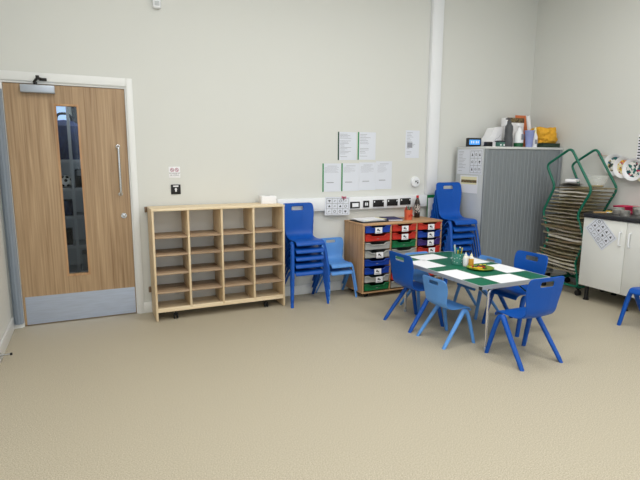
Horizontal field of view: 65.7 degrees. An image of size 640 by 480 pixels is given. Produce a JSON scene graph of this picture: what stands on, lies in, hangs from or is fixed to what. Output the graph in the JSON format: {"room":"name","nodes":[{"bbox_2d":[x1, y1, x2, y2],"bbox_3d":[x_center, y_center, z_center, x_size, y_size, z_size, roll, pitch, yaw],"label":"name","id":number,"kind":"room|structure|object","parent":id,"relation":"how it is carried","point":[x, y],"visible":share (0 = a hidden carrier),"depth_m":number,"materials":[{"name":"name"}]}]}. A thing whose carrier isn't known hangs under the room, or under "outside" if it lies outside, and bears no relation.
{"room":"preschool classroom","nodes":[
{"label":"preschool classroom","id":0,"kind":"room"},
{"bbox_2d":[0,203,11,341],"bbox_3d":[-1.637,-0.647,1.731,0.120,3.600,10.120,-4,10,-25],"label":"wall","id":1,"kind":"structure","parent":0,"point":[5,305],"depth_m":3.98,"materials":[{"name":"white paint"}]},
{"bbox_2d":[0,317,14,362],"bbox_3d":[-1.057,1.259,0.927,0.016,0.105,7.382,-4,10,-25],"label":"baseboard","id":2,"kind":"structure","parent":1,"relation":"attached to","point":[9,331],"depth_m":3.85,"materials":[{"name":"white"}]},
{"bbox_2d":[0,0,538,316],"bbox_3d":[0.013,-1.217,5.240,5.875,3.601,0.130,-4,10,-25],"label":"wall","id":3,"kind":"structure","parent":0,"point":[250,99],"depth_m":4.94,"materials":[{"name":"white paint"}]},
{"bbox_2d":[0,89,23,324],"bbox_3d":[-2.565,-0.240,4.071,0.074,1.943,0.041,-4,10,-25],"label":"guard","id":4,"kind":"object","parent":3,"relation":"attached to","point":[5,183],"visible":1,"depth_m":4.08,"materials":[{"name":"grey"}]},
{"bbox_2d":[2,75,136,325],"bbox_3d":[-2.131,-0.319,4.305,0.910,2.096,0.122,-4,10,-25],"label":"door","id":5,"kind":"structure","parent":3,"relation":"in","point":[68,153],"depth_m":4.31,"materials":[{"name":"brown wood"}]},
{"bbox_2d":[0,70,143,326],"bbox_3d":[-2.152,-0.334,4.339,1.053,2.130,0.116,-4,10,-25],"label":"trim","id":6,"kind":"structure","parent":3,"relation":"attached to","point":[8,76],"depth_m":4.34,"materials":[{"name":"white"}]},
{"bbox_2d":[152,0,160,8],"bbox_3d":[-1.424,-2.078,4.317,0.068,0.115,0.050,-4,10,-25],"label":"sensor","id":7,"kind":"object","parent":3,"relation":"attached to","point":[156,4],"visible":1,"depth_m":4.30,"materials":[{"name":"white plastic"}]},
{"bbox_2d":[168,167,179,177],"bbox_3d":[-1.355,-0.630,4.616,0.104,0.104,0.006,-4,10,-25],"label":"prohibition sign","id":8,"kind":"object","parent":3,"relation":"attached to","point":[174,172],"visible":1,"depth_m":4.62,"materials":[{"name":"white"}]},
{"bbox_2d":[171,184,180,193],"bbox_3d":[-1.350,-0.474,4.640,0.088,0.090,0.014,-4,10,-25],"label":"switch","id":9,"kind":"object","parent":3,"relation":"attached to","point":[175,189],"visible":1,"depth_m":4.63,"materials":[{"name":"black plastic"}]},
{"bbox_2d":[144,277,440,312],"bbox_3d":[0.518,0.484,5.681,4.810,0.105,0.016,-4,10,-25],"label":"baseboard","id":10,"kind":"structure","parent":3,"relation":"attached to","point":[334,285],"depth_m":5.36,"materials":[{"name":"white"}]},
{"bbox_2d":[322,163,340,191],"bbox_3d":[0.126,-0.668,5.309,0.220,0.300,0.004,-4,10,-25],"label":"notice sheet","id":11,"kind":"object","parent":3,"relation":"attached to","point":[331,172],"visible":1,"depth_m":5.31,"materials":[{"name":"white paper"}]},
{"bbox_2d":[338,132,356,159],"bbox_3d":[0.293,-1.010,5.331,0.226,0.297,0.004,-4,10,-25],"label":"notice sheet","id":12,"kind":"object","parent":3,"relation":"attached to","point":[347,141],"visible":1,"depth_m":5.33,"materials":[{"name":"white paper"}]},
{"bbox_2d":[341,163,358,190],"bbox_3d":[0.330,-0.685,5.402,0.218,0.300,0.004,-4,10,-25],"label":"notice sheet","id":13,"kind":"object","parent":3,"relation":"attached to","point":[349,171],"visible":1,"depth_m":5.40,"materials":[{"name":"white paper"}]},
{"bbox_2d":[276,194,434,210],"bbox_3d":[0.475,-0.412,5.481,2.020,0.137,0.068,-4,10,-25],"label":"cable trunking","id":14,"kind":"object","parent":3,"relation":"attached to","point":[318,203],"depth_m":5.50,"materials":[{"name":"white plastic"}]},
{"bbox_2d":[325,197,349,214],"bbox_3d":[0.188,-0.364,5.328,0.305,0.205,0.005,-4,10,-25],"label":"picture timetable","id":15,"kind":"object","parent":14,"relation":"attached to","point":[333,205],"visible":1,"depth_m":5.33,"materials":[{"name":"white paper"}]},
{"bbox_2d":[358,132,375,159],"bbox_3d":[0.512,-1.029,5.431,0.224,0.297,0.004,-4,10,-25],"label":"notice sheet","id":16,"kind":"object","parent":3,"relation":"attached to","point":[366,141],"visible":1,"depth_m":5.43,"materials":[{"name":"white paper"}]},
{"bbox_2d":[359,162,375,189],"bbox_3d":[0.526,-0.706,5.493,0.212,0.305,0.002,-4,10,-25],"label":"notice sheet","id":17,"kind":"object","parent":3,"relation":"attached to","point":[367,170],"visible":1,"depth_m":5.49,"materials":[{"name":"white paper"}]},
{"bbox_2d":[375,161,391,188],"bbox_3d":[0.718,-0.729,5.580,0.210,0.310,0.002,-4,10,-25],"label":"notice sheet","id":18,"kind":"object","parent":3,"relation":"attached to","point":[383,168],"visible":1,"depth_m":5.58,"materials":[{"name":"white paper"}]},
{"bbox_2d":[405,130,419,157],"bbox_3d":[1.058,-1.097,5.679,0.190,0.310,0.002,-4,10,-25],"label":"notice sheet","id":19,"kind":"object","parent":3,"relation":"attached to","point":[412,136],"visible":1,"depth_m":5.68,"materials":[{"name":"white paper"}]},
{"bbox_2d":[410,177,419,186],"bbox_3d":[1.107,-0.674,5.756,0.124,0.124,0.034,-4,10,-25],"label":"thermostat","id":20,"kind":"object","parent":3,"relation":"attached to","point":[414,181],"visible":1,"depth_m":5.74,"materials":[{"name":"white plastic"}]},
{"bbox_2d":[424,0,444,193],"bbox_3d":[1.310,-1.806,5.651,0.148,2.560,0.055,-4,10,-25],"label":"vertical trunking","id":21,"kind":"object","parent":3,"relation":"attached to","point":[437,6],"visible":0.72,"depth_m":5.65,"materials":[{"name":"white plastic"}]},
{"bbox_2d":[0,278,639,479],"bbox_3d":[1.071,0.985,3.283,6.115,0.100,10.120,-4,10,-25],"label":"floor","id":22,"kind":"structure","parent":0,"point":[314,389],"depth_m":3.10,"materials":[{"name":"carpet"}]},
{"bbox_2d":[144,202,284,321],"bbox_3d":[-0.978,0.173,4.736,1.246,1.010,0.347,-4,10,-25],"label":"shelf","id":23,"kind":"object","parent":22,"relation":"on","point":[202,255],"visible":1,"depth_m":4.75,"materials":[{"name":"brown wood"}]},
{"bbox_2d":[259,195,276,203],"bbox_3d":[-0.520,-0.402,4.912,0.150,0.073,0.140,-3,10,-18],"label":"tissue box","id":24,"kind":"object","parent":23,"relation":"on","point":[263,199],"visible":1,"depth_m":4.85,"materials":[{"name":"white"}]},
{"bbox_2d":[285,262,328,307],"bbox_3d":[-0.173,0.283,5.056,0.422,0.697,0.398,-4,10,-25],"label":"plastic chair","id":25,"kind":"object","parent":22,"relation":"on","point":[317,271],"visible":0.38,"depth_m":4.96,"materials":[{"name":"plastic"}]},
{"bbox_2d":[285,249,329,300],"bbox_3d":[-0.170,0.210,5.039,0.422,0.697,0.398,-4,10,-25],"label":"plastic chair","id":26,"kind":"object","parent":25,"relation":"on","point":[312,263],"visible":0.38,"depth_m":4.93,"materials":[{"name":"plastic"}]},
{"bbox_2d":[285,230,329,293],"bbox_3d":[-0.167,0.136,5.021,0.422,0.697,0.398,-4,10,-25],"label":"plastic chair","id":27,"kind":"object","parent":26,"relation":"on","point":[308,256],"visible":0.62,"depth_m":4.92,"materials":[{"name":"plastic"}]},
{"bbox_2d":[285,210,329,285],"bbox_3d":[-0.164,0.063,5.004,0.422,0.697,0.398,-4,10,-25],"label":"plastic chair","id":28,"kind":"object","parent":27,"relation":"on","point":[314,248],"visible":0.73,"depth_m":4.91,"materials":[{"name":"plastic"}]},
{"bbox_2d":[284,202,330,278],"bbox_3d":[-0.161,-0.011,4.986,0.422,0.697,0.398,-4,10,-25],"label":"plastic chair","id":29,"kind":"object","parent":28,"relation":"on","point":[298,223],"visible":0.9,"depth_m":5.06,"materials":[{"name":"plastic"}]},
{"bbox_2d":[315,251,356,300],"bbox_3d":[0.173,0.332,5.287,0.351,0.530,0.331,-4,10,-25],"label":"plastic chair","id":30,"kind":"object","parent":22,"relation":"on","point":[337,271],"visible":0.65,"depth_m":5.25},
{"bbox_2d":[317,237,357,293],"bbox_3d":[0.176,0.258,5.269,0.351,0.530,0.331,-4,10,-25],"label":"plastic chair","id":31,"kind":"object","parent":30,"relation":"on","point":[334,249],"visible":0.69,"depth_m":5.35,"materials":[{"name":"plastic"}]},
{"bbox_2d":[344,216,442,296],"bbox_3d":[0.814,0.168,5.514,1.009,0.785,0.434,-4,10,-25],"label":"drawer unit","id":32,"kind":"object","parent":22,"relation":"on","point":[367,246],"visible":0.73,"depth_m":5.30,"materials":[{"name":"brown wood"}]},
{"bbox_2d":[350,217,388,222],"bbox_3d":[0.531,-0.216,5.339,0.363,0.028,0.262,-5,11,-27],"label":"paper","id":33,"kind":"object","parent":32,"relation":"on","point":[366,219],"visible":1,"depth_m":5.26,"materials":[{"name":"white"}]},
{"bbox_2d":[379,216,402,220],"bbox_3d":[0.787,-0.234,5.473,0.180,0.022,0.260,-2,10,-14],"label":"folder","id":34,"kind":"object","parent":32,"relation":"on","point":[389,218],"visible":0.85,"depth_m":5.41,"materials":[{"name":"blue"}]},
{"bbox_2d":[404,206,412,219],"bbox_3d":[0.981,-0.304,5.490,0.094,0.156,0.096,-4,10,-25],"label":"pot","id":35,"kind":"object","parent":32,"relation":"on","point":[408,213],"visible":1,"depth_m":5.46,"materials":[{"name":"orange"}]},
{"bbox_2d":[414,195,419,217],"bbox_3d":[1.116,-0.385,5.687,0.069,0.254,0.069,-4,10,-25],"label":"drink bottle","id":36,"kind":"object","parent":32,"relation":"on","point":[417,201],"visible":1,"depth_m":5.66,"materials":[{"name":"black"}]},
{"bbox_2d":[383,251,443,332],"bbox_3d":[0.836,0.422,4.389,0.384,0.650,0.408,-4,10,-26],"label":"plastic chair","id":37,"kind":"object","parent":22,"relation":"on","point":[402,272],"visible":0.85,"depth_m":4.30,"materials":[{"name":"plastic"}]},
{"bbox_2d":[400,251,446,311],"bbox_3d":[1.024,0.404,4.871,0.351,0.530,0.331,-4,10,-25],"label":"plastic chair","id":38,"kind":"object","parent":22,"relation":"on","point":[417,276],"visible":0.31,"depth_m":4.91,"materials":[{"name":"plastic"}]},
{"bbox_2d":[416,275,474,349],"bbox_3d":[1.022,0.547,4.001,0.331,0.530,0.351,-4,10,-26],"label":"plastic chair","id":39,"kind":"object","parent":22,"relation":"on","point":[437,295],"visible":1,"depth_m":3.92,"materials":[{"name":"plastic"}]},
{"bbox_2d":[430,216,469,281],"bbox_3d":[1.506,0.125,5.750,0.418,0.800,0.417,-4,10,-22],"label":"plastic chair","id":40,"kind":"object","parent":22,"relation":"on","point":[464,252],"visible":0.1,"depth_m":5.65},
{"bbox_2d":[431,210,470,283],"bbox_3d":[1.514,0.051,5.722,0.418,0.800,0.417,-4,10,-22],"label":"plastic chair","id":41,"kind":"object","parent":40,"relation":"on","point":[465,247],"visible":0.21,"depth_m":5.60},
{"bbox_2d":[432,203,473,256],"bbox_3d":[1.522,-0.022,5.693,0.418,0.800,0.417,-4,10,-22],"label":"plastic chair","id":42,"kind":"object","parent":41,"relation":"on","point":[459,241],"visible":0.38,"depth_m":5.58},
{"bbox_2d":[433,196,476,257],"bbox_3d":[1.530,-0.095,5.664,0.418,0.800,0.417,-4,10,-22],"label":"plastic chair","id":43,"kind":"object","parent":42,"relation":"on","point":[465,234],"visible":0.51,"depth_m":5.56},
{"bbox_2d":[435,189,478,257],"bbox_3d":[1.538,-0.168,5.636,0.418,0.800,0.417,-4,10,-22],"label":"plastic chair","id":44,"kind":"object","parent":43,"relation":"on","point":[457,228],"visible":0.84,"depth_m":5.58,"materials":[{"name":"plastic"}]},
{"bbox_2d":[436,182,480,254],"bbox_3d":[1.546,-0.242,5.607,0.418,0.800,0.417,-4,10,-22],"label":"plastic chair","id":45,"kind":"object","parent":44,"relation":"on","point":[448,201],"visible":0.94,"depth_m":5.69,"materials":[{"name":"plastic"}]},
{"bbox_2d":[389,251,549,349],"bbox_3d":[1.241,0.489,4.346,0.727,0.536,1.217,-4,10,-25],"label":"table","id":46,"kind":"object","parent":22,"relation":"on","point":[480,283],"visible":0.61,"depth_m":3.99,"materials":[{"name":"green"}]},
{"bbox_2d":[410,254,446,260],"bbox_3d":[1.021,0.162,4.671,0.296,0.001,0.210,-5,11,-27],"label":"paper sheet","id":47,"kind":"object","parent":46,"relation":"on","point":[428,256],"visible":0.86,"depth_m":4.66,"materials":[{"name":"white"}]},
{"bbox_2d":[413,260,444,267],"bbox_3d":[0.930,0.210,4.373,0.210,0.001,0.296,-5,10,-27],"label":"paper sheet","id":48,"kind":"object","parent":46,"relation":"on","point":[426,264],"visible":0.86,"depth_m":4.34,"materials":[{"name":"white"}]},
{"bbox_2d":[452,245,463,264],"bbox_3d":[1.215,0.126,4.365,0.100,0.176,0.100,-4,10,-25],"label":"pot","id":49,"kind":"object","parent":46,"relation":"on","point":[457,256],"visible":0.96,"depth_m":4.33,"materials":[{"name":"teal"}]},
{"bbox_2d":[438,269,480,279],"bbox_3d":[1.116,0.276,3.980,0.210,0.001,0.296,-4,10,-26],"label":"paper sheet","id":50,"kind":"object","parent":46,"relation":"on","point":[458,274],"visible":1,"depth_m":3.97,"materials":[{"name":"white"}]},
{"bbox_2d":[467,264,493,270],"bbox_3d":[1.352,0.237,4.180,0.224,0.017,0.224,-4,10,-25],"label":"plate","id":51,"kind":"object","parent":46,"relation":"on","point":[488,268],"visible":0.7,"depth_m":4.18,"materials":[{"name":"green"}]},
{"bbox_2d":[482,274,528,282],"bbox_3d":[1.444,0.298,3.859,0.296,0.001,0.210,-4,10,-25],"label":"paper sheet","id":52,"kind":"object","parent":46,"relation":"on","point":[504,278],"visible":1,"depth_m":3.85,"materials":[{"name":"white"}]},
{"bbox_2d":[488,264,525,272],"bbox_3d":[1.556,0.239,4.215,0.210,0.001,0.296,-4,10,-25],"label":"paper sheet","id":53,"kind":"object","parent":46,"relation":"on","point":[507,269],"visible":0.86,"depth_m":4.20,"materials":[{"name":"white"}]},
{"bbox_2d":[453,255,501,319],"bbox_3d":[1.496,0.432,4.714,0.331,0.530,0.351,-4,10,-25],"label":"plastic chair","id":54,"kind":"object","parent":22,"relation":"on","point":[477,304],"visible":0.34,"depth_m":4.66,"materials":[{"name":"plastic"}]},
{"bbox_2d":[456,146,562,275],"bbox_3d":[2.264,-0.317,6.026,1.213,1.590,0.474,-4,10,-25],"label":"cabinet","id":55,"kind":"object","parent":22,"relation":"on","point":[514,186],"visible":0.66,"depth_m":5.76,"materials":[{"name":"grey"}]},
{"bbox_2d":[457,149,469,173],"bbox_3d":[1.671,-0.912,5.772,0.002,0.283,0.200,-4,10,-25],"label":"notice sheet","id":56,"kind":"object","parent":55,"relation":"attached to","point":[463,154],"visible":1,"depth_m":5.77,"materials":[{"name":"white paper"}]},
{"bbox_2d":[460,175,477,193],"bbox_3d":[1.713,-0.644,5.719,0.003,0.200,0.290,-4,10,-25],"label":"paper","id":57,"kind":"object","parent":55,"relation":"attached to","point":[468,183],"visible":0.95,"depth_m":5.71,"materials":[{"name":"white paper"}]},
{"bbox_2d":[461,176,476,184],"bbox_3d":[1.714,-0.686,5.710,0.001,0.085,0.255,-4,10,-25],"label":"picture","id":58,"kind":"object","parent":57,"relation":"attached to","point":[465,180],"depth_m":5.71,"materials":[{"name":"beige"}]},
{"bbox_2d":[466,138,480,146],"bbox_3d":[1.790,-1.136,5.772,0.176,0.104,0.052,-1,10,-11],"label":"digital clock","id":59,"kind":"object","parent":55,"relation":"on","point":[470,142],"visible":0.85,"depth_m":5.75,"materials":[{"name":"black plastic"}]},
{"bbox_2d":[469,149,482,174],"bbox_3d":[1.756,-0.881,5.588,0.004,0.283,0.200,-4,10,-25],"label":"notice sheet","id":60,"kind":"object","parent":55,"relation":"attached to","point":[475,167],"visible":1,"depth_m":5.58,"materials":[{"name":"white paper"}]},
{"bbox_2d":[481,126,503,145],"bbox_3d":[2.045,-1.227,5.898,0.260,0.245,0.126,-4,10,-25],"label":"carton","id":61,"kind":"object","parent":55,"relation":"on","point":[493,134],"visible":0.77,"depth_m":5.86,"materials":[{"name":"white"}]},
{"bbox_2d":[504,118,512,146],"bbox_3d":[2.207,-1.254,5.795,0.104,0.333,0.104,-4,10,-25],"label":"pump bottle","id":62,"kind":"object","parent":55,"relation":"on","point":[508,137],"visible":0.87,"depth_m":5.76,"materials":[{"name":"grey"}]},
{"bbox_2d":[501,117,523,143],"bbox_3d":[2.361,-1.315,6.091,0.295,0.358,0.084,-4,10,-25],"label":"board game box","id":63,"kind":"object","parent":55,"relation":"on","point":[515,121],"visible":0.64,"depth_m":6.04,"materials":[{"name":"white"}]},
{"bbox_2d":[513,123,524,146],"bbox_3d":[2.328,-1.221,5.792,0.119,0.270,0.108,-8,13,-42],"label":"spray bottle","id":64,"kind":"object","parent":55,"relation":"on","point":[519,136],"visible":0.9,"depth_m":5.76,"materials":[{"name":"white plastic"}]},
{"bbox_2d":[515,115,526,146],"bbox_3d":[2.521,-1.357,6.222,0.210,0.400,0.012,-4,10,-25],"label":"card","id":65,"kind":"object","parent":55,"relation":"on","point":[516,116],"visible":0.24,"depth_m":6.23,"materials":[{"name":"orange"}]},
{"bbox_2d":[526,115,530,129],"bbox_3d":[2.569,-1.332,6.075,0.137,0.381,0.048,-4,10,-25],"label":"paper roll","id":66,"kind":"object","parent":55,"relation":"on","point":[528,120],"visible":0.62,"depth_m":6.03,"materials":[{"name":"white"}]},
{"bbox_2d":[525,130,534,146],"bbox_3d":[2.426,-1.172,5.744,0.115,0.191,0.115,-4,10,-25],"label":"cup","id":67,"kind":"object","parent":55,"relation":"on","point":[529,134],"visible":0.91,"depth_m":5.71,"materials":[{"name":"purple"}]},
{"bbox_2d":[532,127,537,146],"bbox_3d":[2.525,-1.209,5.829,0.064,0.236,0.066,-4,10,-25],"label":"squeeze bottle","id":68,"kind":"object","parent":55,"relation":"on","point":[535,141],"visible":0.73,"depth_m":5.81,"materials":[{"name":"white"}]},
{"bbox_2d":[537,143,559,147],"bbox_3d":[2.698,-1.138,5.979,0.290,0.050,0.220,-4,10,-25],"label":"tray","id":69,"kind":"object","parent":55,"relation":"on","point":[551,145],"visible":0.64,"depth_m":5.88,"materials":[{"name":"green"}]},
{"bbox_2d":[530,127,557,142],"bbox_3d":[2.686,-1.258,5.954,0.302,0.193,0.265,-4,10,-25],"label":"folded cloth","id":70,"kind":"object","parent":69,"relation":"on","point":[545,135],"visible":0.66,"depth_m":5.85,"materials":[{"name":"fabric"}]},
{"bbox_2d":[481,250,547,336],"bbox_3d":[1.703,0.442,4.302,0.382,0.647,0.406,-5,11,-27],"label":"plastic chair","id":71,"kind":"object","parent":22,"relation":"on","point":[520,261],"visible":0.6,"depth_m":4.30,"materials":[{"name":"plastic"}]},
{"bbox_2d":[484,276,564,370],"bbox_3d":[1.507,0.552,3.628,0.406,0.647,0.382,-4,10,-23],"label":"plastic chair","id":72,"kind":"object","parent":22,"relation":"on","point":[540,302],"visible":1,"depth_m":3.50,"materials":[{"name":"plastic"}]},
{"bbox_2d":[536,148,617,295],"bbox_3d":[2.865,-0.224,5.544,0.440,1.568,0.633,-4,10,-25],"label":"drying rack","id":73,"kind":"object","parent":22,"relation":"on","point":[574,204],"visible":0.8,"depth_m":5.49,"materials":[{"name":"teal"}]},
{"bbox_2d":[538,251,580,261],"bbox_3d":[2.826,0.180,5.659,0.400,0.022,0.515,-4,10,-25],"label":"wire shelf","id":74,"kind":"object","parent":73,"relation":"attached to","point":[561,257],"depth_m":5.57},
{"bbox_2d":[544,247,580,259],"bbox_3d":[2.838,0.149,5.627,0.400,0.030,0.486,-4,10,-25],"label":"wire shelf","id":75,"kind":"object","parent":73,"relation":"attached to","point":[556,252],"depth_m":5.55,"materials":[{"name":"metal"}]},
{"bbox_2d":[547,242,578,250],"bbox_3d":[2.854,0.074,5.582,0.400,0.031,0.470,-4,10,-25],"label":"wire shelf","id":76,"kind":"object","parent":73,"relation":"attached to","point":[566,246],"depth_m":5.54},
{"bbox_2d":[546,245,580,255],"bbox_3d":[2.841,0.115,5.616,0.400,0.022,0.502,-4,10,-25],"label":"wire shelf","id":77,"kind":"object","parent":73,"relation":"attached to","point":[560,250],"depth_m":5.55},
{"bbox_2d":[547,256,579,265],"bbox_3d":[2.838,0.218,5.638,0.400,0.045,0.462,-4,10,-25],"label":"wire shelf","id":78,"kind":"object","parent":73,"relation":"attached to","point":[571,262],"depth_m":5.53,"materials":[{"name":"metal"}]},
{"bbox_2d":[546,229,581,237],"bbox_3d":[2.857,-0.072,5.552,0.400,0.019,0.514,-4,10,-25],"label":"wire shelf","id":79,"kind":"object","parent":73,"relation":"attached to","point":[549,232],"depth_m":5.54,"materials":[{"name":"metal"}]},
{"bbox_2d":[548,257,579,269],"bbox_3d":[2.833,0.259,5.655,0.400,0.029,0.506,-4,10,-25],"label":"wire shelf","id":80,"kind":"object","parent":73,"relation":"attached to","point":[560,263],"depth_m":5.53,"materials":[{"name":"metal"}]},
{"bbox_2d":[548,260,579,272],"bbox_3d":[2.832,0.299,5.663,0.400,0.028,0.530,-4,10,-25],"label":"wire shelf","id":81,"kind":"object","parent":73,"relation":"attached to","point":[574,270],"depth_m":5.52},
{"bbox_2d":[548,241,580,247],"bbox_3d":[2.862,0.045,5.559,0.400,0.015,0.458,-4,10,-25],"label":"wire shelf","id":82,"kind":"object","parent":73,"relation":"attached to","point":[560,244],"depth_m":5.53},
{"bbox_2d":[546,218,583,226],"bbox_3d":[2.841,-0.204,5.568,0.400,0.028,0.498,-4,10,-25],"label":"wire shelf","id":83,"kind":"object","parent":73,"relation":"attached to","point":[559,222],"depth_m":5.52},
{"bbox_2d":[547,222,582,228],"bbox_3d":[2.844,-0.159,5.568,0.400,0.018,0.515,-4,10,-25],"label":"wire shelf","id":84,"kind":"object","parent":73,"relation":"attached to","point":[549,225],"depth_m":5.53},
{"bbox_2d":[547,216,583,222],"bbox_3d":[2.840,-0.240,5.563,0.400,0.027,0.469,-4,10,-25],"label":"wire shelf","id":85,"kind":"object","parent":73,"relation":"attached to","point":[570,219],"depth_m":5.50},
{"bbox_2d":[549,236,581,243],"bbox_3d":[2.864,0.001,5.550,0.400,0.016,0.483,-4,10,-25],"label":"wire shelf","id":86,"kind":"object","parent":73,"relation":"attached to","point":[566,240],"depth_m":5.47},
{"bbox_2d":[548,213,583,218],"bbox_3d":[2.844,-0.273,5.580,0.374,0.016,0.474,-4,10,-25],"label":"wire shelf","id":87,"kind":"object","parent":73,"relation":"attached to","point":[563,215],"depth_m":5.57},
{"bbox_2d":[554,224,579,232],"bbox_3d":[2.857,-0.123,5.545,0.400,0.034,0.486,-4,10,-25],"label":"wire shelf","id":88,"kind":"object","parent":73,"relation":"attached to","point":[567,228],"depth_m":5.48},
{"bbox_2d":[546,209,588,214],"bbox_3d":[2.842,-0.319,5.578,0.374,0.018,0.462,-4,10,-25],"label":"wire shelf","id":89,"kind":"object","parent":73,"relation":"attached to","point":[572,212],"depth_m":5.51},
{"bbox_2d":[553,234,581,240],"bbox_3d":[2.876,-0.032,5.518,0.400,0.027,0.454,-4,10,-25],"label":"wire shelf","id":90,"kind":"object","parent":73,"relation":"attached to","point":[573,237],"depth_m":5.47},
{"bbox_2d":[558,183,585,186],"bbox_3d":[2.770,-0.614,5.478,0.246,0.034,0.251,-5,11,-30],"label":"pile","id":91,"kind":"object","parent":73,"relation":"on","point":[562,184],"visible":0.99,"depth_m":5.44,"materials":[{"name":"grey"}]},
{"bbox_2d":[551,206,603,210],"bbox_3d":[2.849,-0.354,5.557,0.374,0.010,0.470,-4,10,-25],"label":"wire shelf","id":92,"kind":"object","parent":73,"relation":"attached to","point":[554,208],"depth_m":5.48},
{"bbox_2d":[551,203,605,207],"bbox_3d":[2.859,-0.389,5.531,0.374,0.017,0.466,-4,10,-25],"label":"wire shelf","id":93,"kind":"object","parent":73,"relation":"attached to","point":[559,205],"depth_m":5.49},
{"bbox_2d":[557,199,607,203],"bbox_3d":[2.866,-0.427,5.509,0.374,0.010,0.475,-4,10,-25],"label":"wire shelf","id":94,"kind":"object","parent":73,"relation":"attached to","point":[568,201],"depth_m":5.40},
{"bbox_2d":[553,193,612,197],"bbox_3d":[2.882,-0.496,5.463,0.374,0.015,0.479,-4,10,-25],"label":"wire shelf","id":95,"kind":"object","parent":73,"relation":"attached to","point":[568,195],"depth_m":5.40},
{"bbox_2d":[558,196,609,200],"bbox_3d":[2.873,-0.462,5.488,0.374,0.011,0.482,-4,10,-25],"label":"wire shelf","id":96,"kind":"object","parent":73,"relation":"attached to","point":[565,198],"depth_m":5.43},
{"bbox_2d":[562,189,613,193],"bbox_3d":[2.891,-0.532,5.439,0.374,0.017,0.482,-4,10,-25],"label":"wire shelf","id":97,"kind":"object","parent":73,"relation":"attached to","point":[571,191],"depth_m":5.34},
{"bbox_2d":[565,186,615,189],"bbox_3d":[2.898,-0.569,5.419,0.374,0.009,0.484,-4,10,-25],"label":"wire shelf","id":98,"kind":"object","parent":73,"relation":"attached to","point":[570,187],"depth_m":5.30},
{"bbox_2d":[578,217,639,310],"bbox_3d":[3.174,0.246,4.848,0.620,0.870,0.983,-4,10,-25],"label":"base cabinet","id":99,"kind":"object","parent":22,"relation":"on","point":[615,269],"visible":0.88,"depth_m":4.84,"materials":[{"name":"white"}]},
{"bbox_2d":[585,218,616,250],"bbox_3d":[2.801,-0.071,4.947,0.004,0.351,0.349,-4,10,-25],"label":"card","id":100,"kind":"object","parent":99,"relation":"attached to","point":[598,229],"visible":1,"depth_m":4.94,"materials":[{"name":"white paper"}]},
{"bbox_2d":[583,211,639,223],"bbox_3d":[3.196,-0.205,4.781,0.615,0.043,0.999,-4,10,-25],"label":"countertop","id":101,"kind":"structure","parent":99,"relation":"on","point":[632,218],"depth_m":4.85,"materials":[{"name":"laminate"}]},
{"bbox_2d":[612,207,624,214],"bbox_3d":[2.988,-0.292,4.965,0.154,0.065,0.109,-4,10,-25],"label":"steel pot","id":102,"kind":"object","parent":101,"relation":"on","point":[615,210],"visible":0.88,"depth_m":4.93,"materials":[{"name":"grey"}]},
{"bbox_2d":[620,210,629,216],"bbox_3d":[2.952,-0.258,4.797,0.134,0.053,0.088,-4,10,-25],"label":"steel pot","id":103,"kind":"object","parent":101,"relation":"on","point":[626,213],"visible":1,"depth_m":4.76,"materials":[{"name":"grey"}]},
{"bbox_2d":[612,205,639,213],"bbox_3d":[3.226,-0.315,5.124,0.206,0.062,0.330,-4,10,-25],"label":"plastic tray","id":104,"kind":"object","parent":101,"relation":"on","point":[627,207],"visible":0.32,"depth_m":5.16,"materials":[{"name":"red"}]},
{"bbox_2d":[632,206,639,214],"bbox_3d":[3.159,-0.288,4.907,0.160,0.078,0.116,-4,10,-25],"label":"steel pot","id":105,"kind":"object","parent":101,"relation":"on","point":[636,210],"visible":1,"depth_m":4.88,"materials":[{"name":"grey"}]},
{"bbox_2d":[617,287,639,325],"bbox_3d":[2.906,0.444,4.261,0.394,0.667,0.418,-4,10,-25],"label":"plastic chair","id":106,"kind":"object","parent":22,"relation":"on","point":[635,291],"visible":1,"depth_m":4.38,"materials":[{"name":"plastic"}]},
{"bbox_2d":[427,195,434,217],"bbox_3d":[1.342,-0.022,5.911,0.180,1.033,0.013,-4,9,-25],"label":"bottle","id":107,"kind":"object","parent":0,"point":[430,198],"visible":0.24,"depth_m":5.83,"materials":[{"name":"white"}]},
{"bbox_2d":[530,0,639,273],"bbox_3d":[4.318,-0.849,3.129,0.120,3.600,7.650,-4,10,-25],"label":"wall","id":108,"kind":"structure","parent":0,"point":[586,84],"depth_m":5.59,"materials":[{"name":"white paint"}]},
{"bbox_2d":[550,269,578,282],"bbox_3d":[2.974,0.429,6.082,0.016,0.105,1.323,-4,10,-25],"label":"baseboard","id":109,"kind":"structure","parent":108,"relation":"attached to","point":[555,272],"depth_m":6.09,"materials":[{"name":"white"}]},
{"bbox_2d":[636,135,639,160],"bbox_3d":[3.352,-0.930,5.070,0.002,0.300,0.210,-4,10,-25],"label":"poster","id":110,"kind":"object","parent":108,"relation":"attached to","point":[638,148],"visible":0.84,"depth_m":5.15,"materials":[{"name":"white paper"}]},
{"bbox_3d":[3.392,-0.836,4.962,0.032,0.073,1.266,-4,10,-25],"label":"string","id":111,"kind":"object","parent":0,"visible":0},
{"bbox_2d":[603,154,621,175],"bbox_3d":[3.178,-0.813,5.348,0.033,0.236,0.236,-5,11,-30],"label":"paper plate","id":112,"kind":"object","parent":111,"relation":"hanging from","point":[609,160],"visible":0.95,"depth_m":5.38,"materials":[{"name":"white"}]},
{"bbox_2d":[613,157,629,177],"bbox_3d":[3.208,-0.766,5.236,0.033,0.228,0.228,-4,10,-25],"label":"paper plate","id":113,"kind":"object","parent":111,"relation":"hanging from","point":[617,166],"visible":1,"depth_m":5.28,"materials":[{"name":"white"}]},
{"bbox_2d":[622,158,639,180],"bbox_3d":[3.234,-0.727,5.121,0.033,0.232,0.232,-3,10,-22],"label":"paper plate","id":114,"kind":"object","parent":111,"relation":"hanging from","point":[630,168],"visible":1,"depth_m":5.14,"materials":[{"name":"white"}]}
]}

